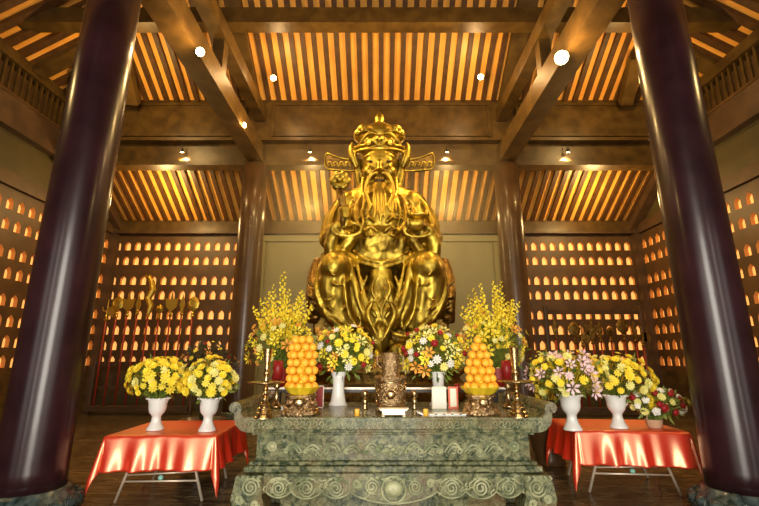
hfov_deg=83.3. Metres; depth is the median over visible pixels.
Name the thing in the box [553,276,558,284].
wall niche
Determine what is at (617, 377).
flower bouquet
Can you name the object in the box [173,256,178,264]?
wall niche
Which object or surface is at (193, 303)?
ceremonial polearm
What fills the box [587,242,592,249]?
wall niche
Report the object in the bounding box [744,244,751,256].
wall niche
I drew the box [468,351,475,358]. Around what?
orange
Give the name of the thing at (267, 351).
candle
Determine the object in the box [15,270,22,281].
wall niche
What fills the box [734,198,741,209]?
wall niche
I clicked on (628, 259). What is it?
wall niche
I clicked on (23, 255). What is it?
wall niche
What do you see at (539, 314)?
wall niche
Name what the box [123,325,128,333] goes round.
wall niche
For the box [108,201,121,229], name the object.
trim
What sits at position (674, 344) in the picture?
wall niche
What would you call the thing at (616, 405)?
flower vase
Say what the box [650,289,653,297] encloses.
wall niche
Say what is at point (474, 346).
orange
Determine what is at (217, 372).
flower bouquet
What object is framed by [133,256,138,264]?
wall niche
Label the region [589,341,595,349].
wall niche
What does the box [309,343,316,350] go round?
orange
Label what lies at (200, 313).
wall niche
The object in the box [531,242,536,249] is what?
wall niche
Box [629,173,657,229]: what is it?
trim
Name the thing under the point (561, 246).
wall niche
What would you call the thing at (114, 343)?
wall niche
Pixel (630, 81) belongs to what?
trim
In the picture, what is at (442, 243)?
trim
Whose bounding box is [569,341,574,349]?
wall niche
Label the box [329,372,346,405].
flower vase
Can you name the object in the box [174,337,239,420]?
flower bouquet
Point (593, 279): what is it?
wall niche
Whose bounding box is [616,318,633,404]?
ceremonial polearm
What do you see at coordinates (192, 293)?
wall niche
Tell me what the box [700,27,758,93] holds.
trim
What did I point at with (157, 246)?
wall niche
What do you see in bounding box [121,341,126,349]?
wall niche
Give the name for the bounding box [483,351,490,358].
orange
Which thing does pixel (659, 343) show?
wall niche
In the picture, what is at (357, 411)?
candle
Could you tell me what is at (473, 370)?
orange
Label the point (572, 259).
wall niche
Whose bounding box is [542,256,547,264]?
wall niche
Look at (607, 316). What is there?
wall niche
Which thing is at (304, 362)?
orange
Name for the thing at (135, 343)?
wall niche
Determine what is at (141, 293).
wall niche
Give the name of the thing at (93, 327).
wall niche
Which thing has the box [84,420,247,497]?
tablecloth
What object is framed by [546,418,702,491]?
tablecloth
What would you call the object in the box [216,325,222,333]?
wall niche
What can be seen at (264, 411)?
candlestick
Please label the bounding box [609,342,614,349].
wall niche
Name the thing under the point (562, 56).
spotlight
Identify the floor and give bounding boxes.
[68,409,702,505]
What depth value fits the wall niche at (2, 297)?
11.07 m
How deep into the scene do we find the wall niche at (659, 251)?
14.41 m
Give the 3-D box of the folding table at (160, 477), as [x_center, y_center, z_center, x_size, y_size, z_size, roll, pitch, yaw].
[-2.620,2.678,5.572,1.240,0.747,1.200,1,-14,-3]
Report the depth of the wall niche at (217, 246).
15.62 m
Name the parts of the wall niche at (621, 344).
light panel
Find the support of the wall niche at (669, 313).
attached to the wall at (749, 235)
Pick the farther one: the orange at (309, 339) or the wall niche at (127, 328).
the wall niche at (127, 328)
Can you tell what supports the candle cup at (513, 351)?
on the candlestick at (517, 411)
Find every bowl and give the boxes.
[283,386,320,394]
[362,391,367,398]
[380,353,399,375]
[411,391,416,398]
[459,385,500,395]
[644,418,662,428]
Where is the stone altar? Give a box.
[229,391,556,505]
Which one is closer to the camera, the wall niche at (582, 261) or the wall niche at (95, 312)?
the wall niche at (95, 312)
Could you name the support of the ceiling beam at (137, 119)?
attached to the wall at (749, 235)
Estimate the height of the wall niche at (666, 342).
0.320 m
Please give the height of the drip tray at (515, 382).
0.038 m
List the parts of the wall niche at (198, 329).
light panel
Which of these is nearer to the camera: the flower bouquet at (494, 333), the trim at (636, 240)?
the flower bouquet at (494, 333)
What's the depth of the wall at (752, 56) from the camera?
11.48 m
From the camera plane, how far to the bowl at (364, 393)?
4.74 m
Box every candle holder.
[270,361,283,408]
[501,361,512,408]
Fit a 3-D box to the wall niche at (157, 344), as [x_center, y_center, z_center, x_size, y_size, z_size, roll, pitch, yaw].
[-7.695,3.183,14.731,0.205,0.320,0.130,0,-14,0]
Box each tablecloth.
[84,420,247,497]
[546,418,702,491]
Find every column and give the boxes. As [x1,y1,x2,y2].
[0,0,141,505]
[217,160,267,419]
[494,160,538,398]
[627,0,758,505]
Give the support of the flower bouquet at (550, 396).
in the flower pot at (538, 441)
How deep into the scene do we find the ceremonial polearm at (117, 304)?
13.44 m
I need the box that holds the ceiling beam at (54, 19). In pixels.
[18,7,740,32]
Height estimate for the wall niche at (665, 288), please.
0.320 m
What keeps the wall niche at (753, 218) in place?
attached to the wall at (749, 235)
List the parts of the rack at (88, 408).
post, rail, rail, rail, post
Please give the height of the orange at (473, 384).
0.081 m
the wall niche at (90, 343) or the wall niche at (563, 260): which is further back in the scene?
the wall niche at (563, 260)
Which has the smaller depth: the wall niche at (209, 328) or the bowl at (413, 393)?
the bowl at (413, 393)
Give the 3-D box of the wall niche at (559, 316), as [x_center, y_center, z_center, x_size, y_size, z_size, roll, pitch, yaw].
[6.291,2.167,14.980,0.205,0.320,0.130,0,-14,0]
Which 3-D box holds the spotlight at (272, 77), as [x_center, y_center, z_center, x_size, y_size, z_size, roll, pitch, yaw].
[-2.969,-4.886,11.906,0.174,0.221,0.255,6,-15,-22]
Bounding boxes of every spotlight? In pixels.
[195,47,204,56]
[269,75,275,80]
[478,74,484,79]
[554,50,568,64]
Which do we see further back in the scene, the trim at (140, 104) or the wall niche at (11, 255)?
the trim at (140, 104)
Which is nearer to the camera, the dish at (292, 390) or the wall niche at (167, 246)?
the dish at (292, 390)
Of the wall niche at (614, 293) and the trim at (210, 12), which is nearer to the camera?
the trim at (210, 12)
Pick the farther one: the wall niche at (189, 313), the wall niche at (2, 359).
the wall niche at (189, 313)
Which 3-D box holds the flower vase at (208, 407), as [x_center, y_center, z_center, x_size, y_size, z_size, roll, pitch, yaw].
[-2.152,2.026,5.376,0.300,0.402,0.300,0,-14,0]
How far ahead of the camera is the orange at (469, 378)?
4.22 m
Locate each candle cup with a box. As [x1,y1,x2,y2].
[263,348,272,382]
[508,347,518,381]
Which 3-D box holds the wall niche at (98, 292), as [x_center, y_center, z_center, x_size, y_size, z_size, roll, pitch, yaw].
[-9.765,1.393,14.743,0.130,0.320,0.205,0,-14,0]
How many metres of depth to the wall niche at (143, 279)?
15.30 m
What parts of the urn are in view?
handle, handle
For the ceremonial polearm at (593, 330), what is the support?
on the rack at (639, 311)
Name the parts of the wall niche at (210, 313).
light panel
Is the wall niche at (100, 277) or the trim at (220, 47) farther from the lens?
the wall niche at (100, 277)
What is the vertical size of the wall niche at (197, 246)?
0.320 m
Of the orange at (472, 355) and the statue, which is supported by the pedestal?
the statue
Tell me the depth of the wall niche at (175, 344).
14.75 m
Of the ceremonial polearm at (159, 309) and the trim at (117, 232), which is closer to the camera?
the ceremonial polearm at (159, 309)
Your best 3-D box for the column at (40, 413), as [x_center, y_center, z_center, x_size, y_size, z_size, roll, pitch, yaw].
[-3.730,-0.725,5.327,1.072,7.250,1.056,-11,-18,39]
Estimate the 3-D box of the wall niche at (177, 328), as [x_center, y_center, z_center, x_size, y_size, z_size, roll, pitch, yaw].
[-6.977,2.676,14.855,0.205,0.320,0.130,0,-14,0]
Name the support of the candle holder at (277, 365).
on the stone altar
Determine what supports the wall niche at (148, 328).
attached to the wall at (216, 305)
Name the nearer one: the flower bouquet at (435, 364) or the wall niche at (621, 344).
the flower bouquet at (435, 364)
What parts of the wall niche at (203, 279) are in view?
light panel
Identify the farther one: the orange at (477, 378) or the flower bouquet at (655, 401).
the flower bouquet at (655, 401)
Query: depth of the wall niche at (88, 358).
14.29 m
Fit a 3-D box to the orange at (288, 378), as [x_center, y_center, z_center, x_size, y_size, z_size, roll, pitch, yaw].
[-0.894,1.250,4.261,0.082,0.082,0.080,3,-14,-11]
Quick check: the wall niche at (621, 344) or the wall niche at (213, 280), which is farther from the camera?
the wall niche at (213, 280)
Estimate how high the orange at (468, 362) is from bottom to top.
0.083 m
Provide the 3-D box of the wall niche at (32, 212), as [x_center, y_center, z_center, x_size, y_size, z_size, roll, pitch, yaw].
[-9.765,-1.132,11.934,0.130,0.320,0.205,0,-14,0]
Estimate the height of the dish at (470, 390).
0.582 m
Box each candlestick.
[247,348,284,418]
[497,347,534,417]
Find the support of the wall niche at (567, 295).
attached to the wall at (216, 305)
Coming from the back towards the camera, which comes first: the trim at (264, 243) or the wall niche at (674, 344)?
the trim at (264, 243)
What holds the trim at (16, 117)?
attached to the wall at (9, 239)
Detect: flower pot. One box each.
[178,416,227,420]
[271,367,287,386]
[489,367,504,386]
[529,418,566,467]
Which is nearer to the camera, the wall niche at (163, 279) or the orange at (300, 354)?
the orange at (300, 354)
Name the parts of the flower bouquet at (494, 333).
flower, flower, flower, flower, flower, flower, flower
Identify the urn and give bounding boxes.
[374,353,405,412]
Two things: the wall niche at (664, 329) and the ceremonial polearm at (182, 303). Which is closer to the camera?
the ceremonial polearm at (182, 303)
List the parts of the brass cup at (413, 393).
stem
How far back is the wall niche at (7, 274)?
11.24 m
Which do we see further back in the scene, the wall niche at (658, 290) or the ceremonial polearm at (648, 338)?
the wall niche at (658, 290)
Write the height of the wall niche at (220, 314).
0.320 m
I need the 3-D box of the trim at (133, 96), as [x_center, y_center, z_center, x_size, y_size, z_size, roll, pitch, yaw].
[-7.275,-4.983,12.375,0.360,1.040,1.168,2,-14,-8]
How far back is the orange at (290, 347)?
4.32 m
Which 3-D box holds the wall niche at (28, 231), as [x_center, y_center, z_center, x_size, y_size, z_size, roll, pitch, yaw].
[-9.765,-0.608,11.806,0.130,0.320,0.205,0,-14,0]
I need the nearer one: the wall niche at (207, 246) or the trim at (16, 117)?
the trim at (16, 117)
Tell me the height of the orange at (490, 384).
0.079 m
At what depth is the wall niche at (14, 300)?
11.42 m
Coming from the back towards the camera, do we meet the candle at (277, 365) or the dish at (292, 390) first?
the candle at (277, 365)
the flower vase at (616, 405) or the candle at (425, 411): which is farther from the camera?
the flower vase at (616, 405)
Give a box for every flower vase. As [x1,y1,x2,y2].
[146,397,170,430]
[197,397,221,431]
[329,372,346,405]
[430,372,447,405]
[556,394,582,430]
[602,394,628,428]
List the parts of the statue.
dragon armrest, crown, dragon armrest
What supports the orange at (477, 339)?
in the dish at (470, 390)
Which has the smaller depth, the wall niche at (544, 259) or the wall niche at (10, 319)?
the wall niche at (10, 319)
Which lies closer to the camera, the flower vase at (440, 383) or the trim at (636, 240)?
the flower vase at (440, 383)
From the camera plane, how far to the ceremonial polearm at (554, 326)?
12.99 m
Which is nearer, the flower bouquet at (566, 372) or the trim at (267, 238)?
the flower bouquet at (566, 372)
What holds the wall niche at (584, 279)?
attached to the wall at (216, 305)
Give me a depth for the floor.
5.87 m
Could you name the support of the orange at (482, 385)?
in the dish at (470, 390)
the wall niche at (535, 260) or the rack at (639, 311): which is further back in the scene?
the wall niche at (535, 260)
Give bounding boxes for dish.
[283,342,320,394]
[459,344,500,395]
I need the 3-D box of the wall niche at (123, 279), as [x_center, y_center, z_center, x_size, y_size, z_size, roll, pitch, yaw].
[-9.131,0.988,15.270,0.205,0.320,0.130,0,-14,0]
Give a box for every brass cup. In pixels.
[362,391,367,408]
[411,391,416,408]
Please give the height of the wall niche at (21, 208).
0.320 m
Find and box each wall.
[0,60,59,123]
[0,127,109,421]
[97,235,644,401]
[641,119,758,414]
[704,50,758,111]
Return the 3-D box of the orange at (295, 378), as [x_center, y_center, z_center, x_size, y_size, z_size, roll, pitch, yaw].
[-0.827,1.237,4.207,0.082,0.080,0.082,-5,-15,20]
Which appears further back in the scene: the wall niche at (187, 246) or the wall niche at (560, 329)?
the wall niche at (187, 246)
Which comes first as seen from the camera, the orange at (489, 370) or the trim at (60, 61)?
the orange at (489, 370)
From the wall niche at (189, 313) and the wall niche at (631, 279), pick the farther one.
the wall niche at (631, 279)
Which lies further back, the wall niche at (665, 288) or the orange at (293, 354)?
the wall niche at (665, 288)
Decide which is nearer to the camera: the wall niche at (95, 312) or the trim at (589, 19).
the trim at (589, 19)
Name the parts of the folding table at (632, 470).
leg, leg, leg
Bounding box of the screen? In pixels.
[702,46,758,110]
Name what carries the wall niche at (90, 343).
attached to the wall at (9, 239)
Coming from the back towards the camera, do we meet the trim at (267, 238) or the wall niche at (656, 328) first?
the trim at (267, 238)
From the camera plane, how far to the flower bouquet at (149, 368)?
5.41 m
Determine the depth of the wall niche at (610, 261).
15.48 m
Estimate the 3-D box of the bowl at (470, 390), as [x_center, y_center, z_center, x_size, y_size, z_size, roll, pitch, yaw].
[1.013,1.381,4.287,0.391,0.080,0.391,6,-15,-22]
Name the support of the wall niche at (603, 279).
attached to the wall at (216, 305)
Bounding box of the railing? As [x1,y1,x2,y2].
[0,52,63,125]
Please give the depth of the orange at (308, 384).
4.19 m
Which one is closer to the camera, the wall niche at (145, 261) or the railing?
the railing
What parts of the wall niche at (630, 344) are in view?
light panel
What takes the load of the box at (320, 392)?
on the stone altar
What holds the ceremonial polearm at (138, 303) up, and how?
on the rack at (88, 408)
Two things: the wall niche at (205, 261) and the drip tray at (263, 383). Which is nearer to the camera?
the drip tray at (263, 383)
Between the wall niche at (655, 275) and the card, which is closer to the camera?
the card
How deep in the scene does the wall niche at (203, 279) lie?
15.31 m
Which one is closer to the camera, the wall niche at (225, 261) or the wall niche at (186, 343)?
the wall niche at (186, 343)
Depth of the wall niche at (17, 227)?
11.52 m
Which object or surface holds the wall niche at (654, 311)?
attached to the wall at (749, 235)
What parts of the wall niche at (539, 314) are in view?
light panel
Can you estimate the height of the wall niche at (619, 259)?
0.320 m
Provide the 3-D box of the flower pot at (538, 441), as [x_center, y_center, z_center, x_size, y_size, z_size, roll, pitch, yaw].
[2.723,3.047,6.872,0.780,0.660,0.780,0,-14,0]
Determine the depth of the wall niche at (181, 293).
15.18 m
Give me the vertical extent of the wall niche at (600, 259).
0.320 m
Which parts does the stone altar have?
leg, leg, moulding, leg, leg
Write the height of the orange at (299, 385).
0.080 m
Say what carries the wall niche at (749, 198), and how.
attached to the wall at (749, 235)
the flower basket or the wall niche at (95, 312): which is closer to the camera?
the flower basket
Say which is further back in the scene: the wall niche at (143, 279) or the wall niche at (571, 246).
the wall niche at (571, 246)
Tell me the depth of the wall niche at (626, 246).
15.60 m
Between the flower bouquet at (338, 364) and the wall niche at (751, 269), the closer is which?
the flower bouquet at (338, 364)
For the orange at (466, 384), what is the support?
in the dish at (470, 390)
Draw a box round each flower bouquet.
[124,354,188,398]
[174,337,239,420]
[177,354,240,404]
[244,271,321,375]
[309,322,379,383]
[399,323,470,383]
[457,281,531,368]
[523,348,610,402]
[525,346,557,402]
[580,352,659,403]
[626,383,691,424]
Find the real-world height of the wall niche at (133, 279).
0.320 m
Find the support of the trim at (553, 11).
attached to the wall
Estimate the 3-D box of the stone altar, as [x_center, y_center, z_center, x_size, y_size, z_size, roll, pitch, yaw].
[0.130,2.208,4.666,3.157,1.237,1.544,0,-14,0]
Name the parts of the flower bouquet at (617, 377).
flower, flower, flower, flower, flower, flower, flower, flower, flower, flower, flower, flower, flower, flower, flower, flower, flower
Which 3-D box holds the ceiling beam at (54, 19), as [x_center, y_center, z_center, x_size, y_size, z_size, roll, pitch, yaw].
[-0.150,-5.953,10.915,19.100,0.450,0.360,0,-14,0]
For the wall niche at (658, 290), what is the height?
0.320 m
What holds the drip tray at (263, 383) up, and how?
on the candlestick at (264, 411)
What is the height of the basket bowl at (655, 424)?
0.110 m
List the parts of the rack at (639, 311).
post, rail, rail, post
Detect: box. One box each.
[315,385,323,407]
[448,386,458,408]
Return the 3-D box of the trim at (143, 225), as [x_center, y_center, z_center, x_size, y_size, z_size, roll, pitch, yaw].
[-0.150,-0.880,15.703,19.100,0.500,0.520,0,-14,0]
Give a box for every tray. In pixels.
[247,381,284,385]
[416,410,465,415]
[497,380,534,384]
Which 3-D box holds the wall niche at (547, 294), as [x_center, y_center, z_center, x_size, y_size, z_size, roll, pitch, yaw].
[5.954,1.492,15.146,0.205,0.320,0.130,0,-14,0]
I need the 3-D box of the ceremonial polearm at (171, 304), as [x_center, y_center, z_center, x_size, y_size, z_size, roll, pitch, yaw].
[-6.626,2.927,13.285,0.400,3.452,0.120,0,-14,0]
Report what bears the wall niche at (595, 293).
attached to the wall at (216, 305)
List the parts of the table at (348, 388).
leg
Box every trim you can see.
[0,37,65,108]
[0,87,59,158]
[0,166,113,232]
[32,43,76,79]
[82,229,120,409]
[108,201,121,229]
[113,231,637,233]
[116,161,653,170]
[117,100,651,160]
[118,220,632,234]
[120,137,649,143]
[121,103,648,136]
[126,62,140,105]
[192,0,266,121]
[212,39,228,73]
[223,0,258,91]
[254,242,265,395]
[264,235,497,241]
[311,242,317,335]
[441,242,444,257]
[493,242,504,356]
[495,0,571,121]
[496,0,625,161]
[498,0,535,101]
[535,39,550,74]
[618,56,638,105]
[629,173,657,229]
[630,229,664,403]
[637,160,758,232]
[693,49,718,73]
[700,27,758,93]
[708,79,758,146]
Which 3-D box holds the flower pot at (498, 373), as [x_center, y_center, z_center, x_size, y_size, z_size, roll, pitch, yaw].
[1.686,1.769,6.104,0.284,0.267,0.284,0,-14,0]
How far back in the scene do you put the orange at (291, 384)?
4.19 m
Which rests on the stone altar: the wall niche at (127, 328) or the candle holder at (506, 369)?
the candle holder at (506, 369)
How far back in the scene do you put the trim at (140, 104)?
13.10 m
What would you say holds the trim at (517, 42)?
attached to the ceiling at (309, 67)
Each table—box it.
[114,467,226,502]
[268,384,505,401]
[567,461,681,494]
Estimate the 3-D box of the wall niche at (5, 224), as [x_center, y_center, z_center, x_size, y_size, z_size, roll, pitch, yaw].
[-9.765,-0.784,11.087,0.130,0.320,0.205,0,-14,0]
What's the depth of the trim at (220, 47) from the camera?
9.67 m
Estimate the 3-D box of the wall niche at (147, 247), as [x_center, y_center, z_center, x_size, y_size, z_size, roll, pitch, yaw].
[-8.413,-0.239,15.571,0.205,0.320,0.130,0,-14,0]
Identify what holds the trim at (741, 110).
attached to the wall at (749, 235)
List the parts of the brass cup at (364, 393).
stem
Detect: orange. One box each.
[286,374,292,382]
[287,359,293,366]
[287,382,295,386]
[288,343,294,350]
[288,366,295,374]
[290,351,296,358]
[291,374,299,382]
[292,336,298,343]
[292,359,300,366]
[293,343,300,350]
[295,382,303,387]
[296,366,303,374]
[297,351,304,358]
[298,336,305,343]
[300,374,308,382]
[301,359,308,366]
[302,343,309,350]
[304,382,312,386]
[305,351,312,358]
[305,366,312,374]
[306,336,313,343]
[308,374,315,382]
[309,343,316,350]
[309,359,316,366]
[312,351,317,358]
[312,366,317,374]
[464,366,470,373]
[464,382,470,389]
[465,358,472,366]
[466,374,473,382]
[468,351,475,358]
[469,366,477,374]
[470,382,478,387]
[471,343,478,350]
[472,359,480,366]
[474,336,481,343]
[474,374,481,382]
[476,351,484,358]
[478,366,485,374]
[479,343,486,350]
[479,382,487,387]
[481,359,489,366]
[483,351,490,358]
[483,374,490,382]
[485,366,492,374]
[487,382,494,387]
[490,374,496,382]
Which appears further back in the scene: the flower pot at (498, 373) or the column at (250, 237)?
the column at (250, 237)
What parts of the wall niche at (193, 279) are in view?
light panel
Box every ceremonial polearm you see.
[92,301,114,405]
[102,296,122,405]
[113,293,135,405]
[124,295,140,405]
[135,275,155,405]
[147,305,162,405]
[165,292,178,355]
[170,295,184,405]
[182,296,199,405]
[552,318,560,391]
[568,321,582,406]
[577,324,590,406]
[584,318,600,406]
[598,321,606,389]
[607,327,616,389]
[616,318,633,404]
[631,321,643,395]
[637,324,650,377]
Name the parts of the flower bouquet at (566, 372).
flower, flower, flower, flower, flower, flower, flower, flower, flower, flower, flower, flower, flower, flower, flower, flower, flower, flower, flower, flower, flower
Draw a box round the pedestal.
[310,363,467,401]
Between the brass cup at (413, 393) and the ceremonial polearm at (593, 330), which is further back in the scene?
the ceremonial polearm at (593, 330)
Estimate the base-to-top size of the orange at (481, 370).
0.082 m
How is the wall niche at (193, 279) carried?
attached to the wall at (216, 305)
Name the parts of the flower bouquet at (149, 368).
flower, flower, flower, flower, flower, flower, flower, flower, flower, flower, flower, flower, flower, flower, flower, flower, flower, flower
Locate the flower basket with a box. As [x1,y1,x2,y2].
[644,393,662,428]
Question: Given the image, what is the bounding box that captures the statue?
[306,112,455,362]
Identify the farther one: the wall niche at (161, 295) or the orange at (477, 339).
the wall niche at (161, 295)
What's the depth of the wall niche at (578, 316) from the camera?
15.01 m
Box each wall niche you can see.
[0,244,3,256]
[0,293,5,305]
[0,355,5,367]
[1,217,8,229]
[2,335,9,346]
[3,267,10,278]
[6,198,13,209]
[6,315,13,326]
[8,248,14,259]
[10,295,17,306]
[13,221,20,233]
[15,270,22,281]
[18,203,24,214]
[19,251,26,262]
[25,226,31,236]
[28,207,35,218]
[85,356,89,365]
[88,340,91,349]
[90,325,94,333]
[93,309,96,318]
[96,289,100,297]
[98,274,102,282]
[110,341,116,349]
[118,290,123,298]
[120,276,125,284]
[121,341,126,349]
[123,256,128,264]
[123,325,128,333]
[125,242,130,249]
[130,276,135,284]
[131,341,137,349]
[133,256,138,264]
[133,325,139,333]
[135,242,140,249]
[138,291,143,298]
[140,276,145,284]
[141,341,147,349]
[143,256,148,264]
[144,326,149,333]
[145,242,150,249]
[152,342,158,349]
[153,256,158,264]
[154,242,160,249]
[158,291,164,298]
[160,276,165,284]
[162,341,168,349]
[163,256,168,264]
[164,242,170,249]
[170,276,175,284]
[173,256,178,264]
[173,341,178,349]
[174,242,179,249]
[175,325,180,333]
[179,290,184,298]
[180,276,186,284]
[182,256,188,264]
[183,341,188,349]
[184,242,189,249]
[185,325,189,333]
[187,310,191,318]
[189,290,194,298]
[190,276,196,284]
[192,256,198,264]
[194,242,199,249]
[195,325,201,333]
[197,310,202,318]
[199,290,204,298]
[200,276,206,284]
[202,256,208,264]
[204,242,209,249]
[206,325,211,333]
[207,310,213,318]
[209,291,214,298]
[211,276,216,284]
[212,256,218,264]
[214,242,219,249]
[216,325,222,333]
[218,310,223,318]
[219,291,225,298]
[221,276,226,284]
[222,257,228,264]
[224,242,229,249]
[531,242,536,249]
[533,256,538,264]
[534,276,539,284]
[536,291,541,298]
[537,310,543,318]
[539,325,544,333]
[540,341,545,349]
[541,242,546,249]
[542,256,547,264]
[544,276,549,284]
[545,290,550,298]
[550,242,555,249]
[551,256,556,264]
[551,341,555,349]
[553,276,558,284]
[555,291,560,298]
[557,314,562,318]
[558,325,563,333]
[559,242,564,249]
[560,341,565,349]
[561,256,566,264]
[563,276,568,284]
[564,290,569,298]
[568,242,573,249]
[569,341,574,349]
[570,256,575,264]
[572,276,577,284]
[574,291,579,298]
[576,314,581,318]
[578,242,583,249]
[579,256,585,264]
[582,276,587,284]
[583,290,589,298]
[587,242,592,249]
[589,256,594,264]
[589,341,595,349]
[591,276,596,284]
[593,291,598,298]
[596,242,601,249]
[598,256,603,264]
[599,342,604,349]
[600,276,606,284]
[602,290,608,298]
[605,242,611,249]
[605,314,610,318]
[607,256,613,264]
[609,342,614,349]
[610,276,615,284]
[612,290,617,298]
[615,242,620,249]
[617,256,622,264]
[618,341,624,349]
[619,276,625,284]
[621,291,627,298]
[624,242,629,249]
[626,256,631,264]
[628,341,634,349]
[629,276,634,284]
[631,290,636,298]
[638,340,641,349]
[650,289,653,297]
[653,309,656,317]
[654,272,658,281]
[655,233,659,242]
[655,324,659,333]
[657,288,660,296]
[658,249,661,257]
[658,341,661,349]
[660,308,663,316]
[660,356,664,365]
[661,270,665,279]
[662,324,666,332]
[664,286,667,294]
[665,340,669,349]
[667,307,671,315]
[667,356,671,365]
[670,323,674,332]
[672,339,676,348]
[675,356,679,365]
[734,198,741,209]
[738,217,745,229]
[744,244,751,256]
[746,192,753,204]
[748,264,755,276]
[750,212,757,224]
[754,291,758,303]
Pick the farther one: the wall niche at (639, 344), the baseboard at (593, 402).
the wall niche at (639, 344)
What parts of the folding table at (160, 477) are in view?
leg, leg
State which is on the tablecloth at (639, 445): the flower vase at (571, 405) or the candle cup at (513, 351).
the flower vase at (571, 405)
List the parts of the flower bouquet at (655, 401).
flower, flower, flower, flower, flower, flower, flower, flower, flower, flower, flower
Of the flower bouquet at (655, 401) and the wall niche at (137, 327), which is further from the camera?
the wall niche at (137, 327)
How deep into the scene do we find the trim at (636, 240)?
14.82 m
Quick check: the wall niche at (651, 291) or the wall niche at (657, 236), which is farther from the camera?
the wall niche at (651, 291)
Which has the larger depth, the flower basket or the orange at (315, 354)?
the flower basket
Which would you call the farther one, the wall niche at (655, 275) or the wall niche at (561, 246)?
the wall niche at (561, 246)
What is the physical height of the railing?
0.960 m
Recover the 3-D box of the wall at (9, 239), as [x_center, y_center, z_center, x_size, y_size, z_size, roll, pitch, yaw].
[-9.850,-0.524,6.461,0.300,7.400,18.300,0,-14,0]
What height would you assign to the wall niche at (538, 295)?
0.320 m
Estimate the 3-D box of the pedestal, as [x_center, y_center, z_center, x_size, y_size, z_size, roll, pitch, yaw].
[0.020,2.930,8.239,3.468,1.540,3.191,0,-14,0]
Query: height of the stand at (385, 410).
0.075 m
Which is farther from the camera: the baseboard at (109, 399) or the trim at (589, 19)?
the baseboard at (109, 399)
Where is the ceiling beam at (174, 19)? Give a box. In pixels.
[141,0,265,161]
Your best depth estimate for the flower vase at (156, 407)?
5.38 m
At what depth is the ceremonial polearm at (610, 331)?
12.92 m
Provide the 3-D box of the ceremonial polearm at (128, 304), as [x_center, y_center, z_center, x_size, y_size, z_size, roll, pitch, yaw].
[-7.999,2.927,13.285,0.400,3.452,0.120,0,-14,0]
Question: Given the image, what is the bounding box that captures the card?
[432,387,446,408]
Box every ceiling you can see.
[0,0,758,101]
[111,171,653,220]
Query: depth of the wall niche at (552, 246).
15.60 m
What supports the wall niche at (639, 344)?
attached to the wall at (216, 305)
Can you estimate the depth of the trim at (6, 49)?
11.59 m
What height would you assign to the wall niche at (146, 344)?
0.320 m
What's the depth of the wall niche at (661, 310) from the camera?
14.30 m
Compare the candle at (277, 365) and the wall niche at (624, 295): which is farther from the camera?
the wall niche at (624, 295)
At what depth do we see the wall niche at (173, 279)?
15.31 m
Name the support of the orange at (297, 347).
on the orange at (293, 354)
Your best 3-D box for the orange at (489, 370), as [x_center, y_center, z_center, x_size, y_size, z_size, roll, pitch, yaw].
[1.089,1.169,4.246,0.082,0.080,0.082,5,-15,-20]
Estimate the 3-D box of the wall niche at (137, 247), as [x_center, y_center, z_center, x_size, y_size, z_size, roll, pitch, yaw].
[-8.772,-0.239,15.571,0.205,0.320,0.130,0,-14,0]
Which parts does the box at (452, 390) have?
panel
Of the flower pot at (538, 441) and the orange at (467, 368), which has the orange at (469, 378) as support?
the orange at (467, 368)
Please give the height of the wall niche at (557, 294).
0.320 m
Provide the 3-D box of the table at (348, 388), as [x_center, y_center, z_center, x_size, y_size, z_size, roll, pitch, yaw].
[0.105,2.512,5.967,3.170,1.268,0.912,0,-14,0]
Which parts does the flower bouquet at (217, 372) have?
flower, flower, flower, flower, flower, flower, flower, flower, flower, flower, flower, flower, flower, flower, flower, flower, flower, flower, flower, flower, flower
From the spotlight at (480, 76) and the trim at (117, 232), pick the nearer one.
the spotlight at (480, 76)
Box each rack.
[84,358,196,414]
[543,306,652,415]
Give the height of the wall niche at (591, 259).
0.320 m
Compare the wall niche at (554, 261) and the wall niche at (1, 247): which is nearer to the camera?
the wall niche at (1, 247)
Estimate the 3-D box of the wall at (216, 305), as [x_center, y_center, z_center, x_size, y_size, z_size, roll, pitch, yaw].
[-0.150,2.011,15.106,19.100,6.600,0.300,0,-14,0]
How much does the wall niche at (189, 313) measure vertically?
0.320 m
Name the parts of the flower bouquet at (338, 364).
flower, flower, flower, flower, flower, flower, flower, flower, flower, flower, flower, flower, flower, flower, flower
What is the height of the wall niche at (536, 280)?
0.320 m
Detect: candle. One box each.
[273,361,283,378]
[355,409,359,415]
[423,408,427,415]
[501,361,511,378]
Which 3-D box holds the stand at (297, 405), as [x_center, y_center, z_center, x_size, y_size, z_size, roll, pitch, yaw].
[-0.783,1.517,4.262,0.370,0.197,0.325,-6,-15,23]
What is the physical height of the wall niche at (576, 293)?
0.320 m
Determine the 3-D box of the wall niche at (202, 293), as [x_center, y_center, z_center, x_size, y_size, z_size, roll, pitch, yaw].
[-6.259,1.492,15.146,0.205,0.320,0.130,0,-14,0]
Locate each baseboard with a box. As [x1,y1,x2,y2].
[94,395,222,408]
[540,395,641,406]
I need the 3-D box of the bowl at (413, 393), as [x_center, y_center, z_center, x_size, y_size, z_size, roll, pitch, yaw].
[0.388,1.583,4.766,0.072,0.080,0.072,0,-14,0]
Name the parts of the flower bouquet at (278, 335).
flower, flower, flower, flower, flower, stem, flower, flower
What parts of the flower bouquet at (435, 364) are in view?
flower, flower, flower, flower, flower, flower, flower, flower, flower, flower, flower, flower, flower, flower, flower, flower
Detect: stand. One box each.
[280,394,320,416]
[378,407,408,416]
[462,394,501,416]
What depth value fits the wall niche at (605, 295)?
15.18 m
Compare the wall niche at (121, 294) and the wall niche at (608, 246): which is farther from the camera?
the wall niche at (608, 246)
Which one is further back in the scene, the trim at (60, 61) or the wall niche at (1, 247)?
the trim at (60, 61)

